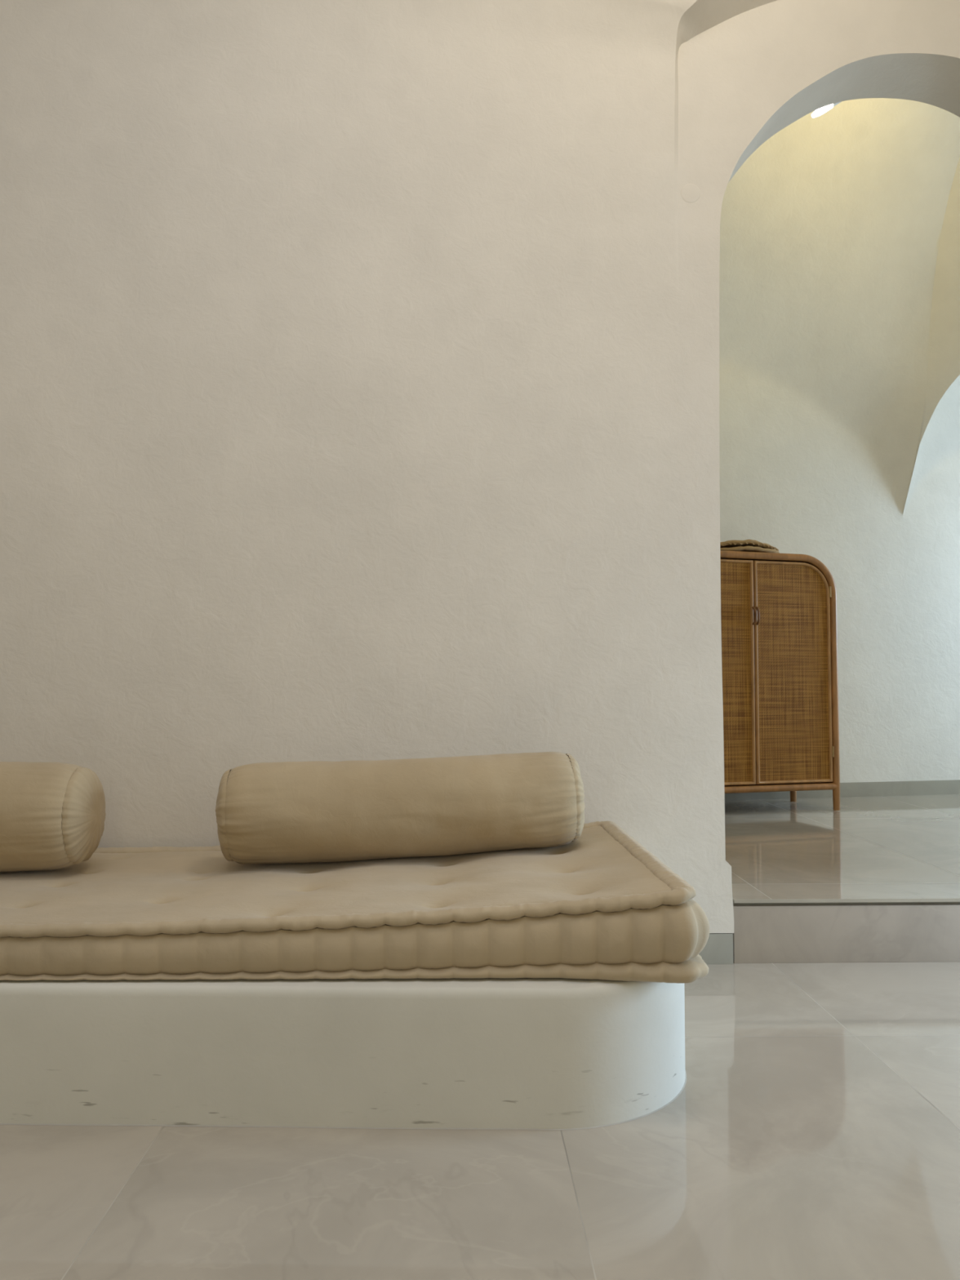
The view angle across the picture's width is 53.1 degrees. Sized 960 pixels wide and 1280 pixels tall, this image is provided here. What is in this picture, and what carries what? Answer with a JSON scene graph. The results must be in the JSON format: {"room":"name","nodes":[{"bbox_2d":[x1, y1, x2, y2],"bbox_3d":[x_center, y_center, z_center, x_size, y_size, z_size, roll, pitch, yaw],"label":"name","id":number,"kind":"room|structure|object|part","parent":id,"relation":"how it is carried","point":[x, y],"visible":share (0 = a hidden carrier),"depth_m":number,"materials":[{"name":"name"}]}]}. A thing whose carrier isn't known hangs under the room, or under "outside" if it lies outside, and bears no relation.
{"room":"living room","nodes":[
{"label":"living room","id":0,"kind":"room"},
{"bbox_2d":[0,0,959,933],"bbox_3d":[0.100,-1.011,3.192,6.950,3.902,0.397,0,-3,-1],"label":"wall","id":1,"kind":"structure","parent":0,"point":[359,359],"depth_m":3.12,"materials":[{"name":"beige paint"}]},
{"bbox_2d":[680,183,700,203],"bbox_3d":[0.697,-1.478,3.179,0.066,0.066,0.001,0,-3,-1],"label":"wall plate","id":2,"kind":"object","parent":1,"relation":"attached to","point":[690,193],"visible":1,"depth_m":3.18,"materials":[{"name":"beige paint"}]},
{"bbox_2d":[698,933,733,964],"bbox_3d":[0.517,0.986,3.067,0.583,0.096,0.011,0,-3,-1],"label":"baseboard","id":3,"kind":"structure","parent":1,"relation":"attached to","point":[718,948],"depth_m":3.07,"materials":[{"name":"paint"}]},
{"bbox_2d":[733,902,959,905],"bbox_3d":[1.455,0.956,3.222,1.302,0.210,0.219,0,-3,-1],"label":"trim","id":4,"kind":"structure","parent":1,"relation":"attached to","point":[882,903],"depth_m":3.11,"materials":[{"name":"stone"}]},
{"bbox_2d":[0,961,959,1279],"bbox_3d":[0.100,0.940,-0.031,7.000,0.100,6.220,0,-3,-1],"label":"floor","id":5,"kind":"structure","parent":0,"point":[812,1132],"depth_m":1.72,"materials":[{"name":"tile"}]},
{"bbox_2d":[0,977,686,1130],"bbox_3d":[-1.444,0.867,2.452,3.831,0.276,1.126,0,-3,-1],"label":"bench","id":6,"kind":"object","parent":5,"relation":"on","point":[541,1054],"visible":0.7,"depth_m":1.95,"materials":[{"name":"white paint"}]},
{"bbox_2d":[0,820,710,983],"bbox_3d":[-0.773,0.631,2.473,2.487,0.196,1.112,0,-3,-1],"label":"mattress","id":7,"kind":"object","parent":6,"relation":"on","point":[600,904],"visible":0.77,"depth_m":2.00,"materials":[{"name":"beige fabric"}]},
{"bbox_2d":[0,761,106,871],"bbox_3d":[-1.569,0.478,2.624,1.046,0.293,0.322,0,-3,-1],"label":"bolster","id":8,"kind":"object","parent":7,"relation":"on","point":[52,814],"visible":1,"depth_m":2.52,"materials":[{"name":"fabric"}]},
{"bbox_3d":[-1.070,0.479,2.634,0.047,0.262,0.257,0,-3,-1],"label":"panel","id":9,"kind":"part","parent":8,"relation":"part of","materials":[{"name":"fabric"}]},
{"bbox_3d":[-0.783,0.598,2.473,2.381,0.105,1.016,0,-3,-1],"label":"panel","id":10,"kind":"part","parent":7,"relation":"part of","materials":[{"name":"beige fabric"}]},
{"bbox_2d":[215,751,585,864],"bbox_3d":[-0.216,0.471,2.717,1.025,0.304,0.291,0,-3,-5],"label":"bolster","id":11,"kind":"object","parent":7,"relation":"on","point":[281,812],"visible":1,"depth_m":2.60,"materials":[{"name":"fabric"}]},
{"bbox_3d":[-0.704,0.485,2.673,0.045,0.254,0.252,0,-3,-6],"label":"panel","id":12,"kind":"part","parent":11,"relation":"part of","materials":[{"name":"fabric"}]},
{"bbox_3d":[0.272,0.452,2.766,0.044,0.250,0.241,0,-3,-5],"label":"panel","id":13,"kind":"part","parent":11,"relation":"part of","materials":[{"name":"fabric"}]},
{"bbox_2d":[733,903,959,963],"bbox_3d":[1.458,0.945,3.104,1.290,0.180,0.022,0,-3,-1],"label":"step","id":14,"kind":"structure","parent":5,"relation":"on","point":[890,932],"depth_m":3.09,"materials":[{"name":"stone"}]},
{"bbox_2d":[719,97,959,782],"bbox_3d":[1.983,-1.276,4.876,6.550,4.416,2.068,1,-3,-12],"label":"wall","id":15,"kind":"structure","parent":0,"point":[839,355],"depth_m":5.87,"materials":[{"name":"white paint"}]},
{"bbox_2d":[724,779,959,800],"bbox_3d":[2.021,0.915,5.838,5.880,0.088,0.012,1,-3,-12],"label":"baseboard","id":16,"kind":"structure","parent":15,"relation":"attached to","point":[920,787],"depth_m":5.92,"materials":[{"name":"stone"}]},
{"bbox_2d":[724,794,959,902],"bbox_3d":[1.780,0.951,5.001,7.000,0.060,3.808,0,-3,-1],"label":"floor","id":17,"kind":"structure","parent":0,"point":[879,849],"depth_m":4.00,"materials":[{"name":"tile"}]},
{"bbox_2d":[720,550,839,810],"bbox_3d":[1.425,0.234,5.354,1.040,1.405,0.458,1,-3,-16],"label":"cabinet","id":18,"kind":"object","parent":17,"relation":"on","point":[779,624],"visible":0.51,"depth_m":5.22,"materials":[{"name":"brown wicker"}]},
{"bbox_3d":[1.247,0.168,5.110,0.442,1.175,0.006,1,-3,-16],"label":"woven panel","id":19,"kind":"part","parent":18,"relation":"part of","materials":[{"name":"wicker"}]},
{"bbox_3d":[1.247,0.168,5.108,0.474,1.207,0.026,1,-3,-16],"label":"door","id":20,"kind":"part","parent":18,"relation":"part of","materials":[{"name":"wicker"}]},
{"bbox_2d":[720,539,779,553],"bbox_3d":[1.411,-0.509,5.362,0.562,0.085,0.324,1,-3,-22],"label":"mat","id":21,"kind":"object","parent":18,"relation":"on","point":[747,545],"visible":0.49,"depth_m":5.23,"materials":[{"name":"beige fabric"}]},
{"bbox_3d":[1.475,-0.131,5.163,0.013,0.101,0.032,1,-3,-27],"label":"handle","id":22,"kind":"part","parent":18,"relation":"part of","materials":[{"name":"brown wood"}]},
{"bbox_3d":[1.495,-0.131,5.169,0.013,0.101,0.032,0,-3,-6],"label":"handle","id":23,"kind":"part","parent":18,"relation":"part of","materials":[{"name":"brown wood"}]},
{"bbox_3d":[1.479,0.797,5.144,1.000,0.036,0.037,1,-3,-16],"label":"rail","id":24,"kind":"part","parent":18,"relation":"part of","materials":[{"name":"wood"}]},
{"bbox_3d":[1.709,0.174,5.244,0.474,1.207,0.026,1,-3,-16],"label":"door","id":25,"kind":"part","parent":18,"relation":"part of","materials":[{"name":"wicker"}]},
{"bbox_3d":[1.708,0.174,5.246,0.442,1.175,0.006,1,-3,-16],"label":"woven panel","id":26,"kind":"part","parent":18,"relation":"part of","materials":[{"name":"wicker"}]},
{"bbox_3d":[1.846,0.889,5.665,0.040,0.125,0.040,1,-3,-16],"label":"leg","id":27,"kind":"part","parent":18,"relation":"part of","materials":[{"name":"wood"}]},
{"bbox_3d":[1.958,0.871,5.282,0.040,0.125,0.040,1,-3,-16],"label":"leg","id":28,"kind":"part","parent":18,"relation":"part of","materials":[{"name":"wood"}]},
{"bbox_3d":[2.010,-2.760,4.567,6.479,1.480,2.093,0,-3,-1],"label":"vault","id":29,"kind":"object","parent":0,"visible":0},
{"bbox_2d":[811,102,840,117],"bbox_3d":[1.645,-2.733,4.573,0.145,0.512,0.036,0,-3,-1],"label":"lamp","id":30,"kind":"object","parent":29,"relation":"hanging from","point":[822,110],"visible":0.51,"depth_m":4.55,"materials":[{"name":"white ceramic"}]},
{"bbox_2d":[811,103,833,117],"bbox_3d":[1.624,-2.518,4.562,0.102,0.081,0.036,0,-3,-1],"label":"diffuser","id":31,"kind":"object","parent":30,"relation":"attached to","point":[822,110],"depth_m":4.55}
]}

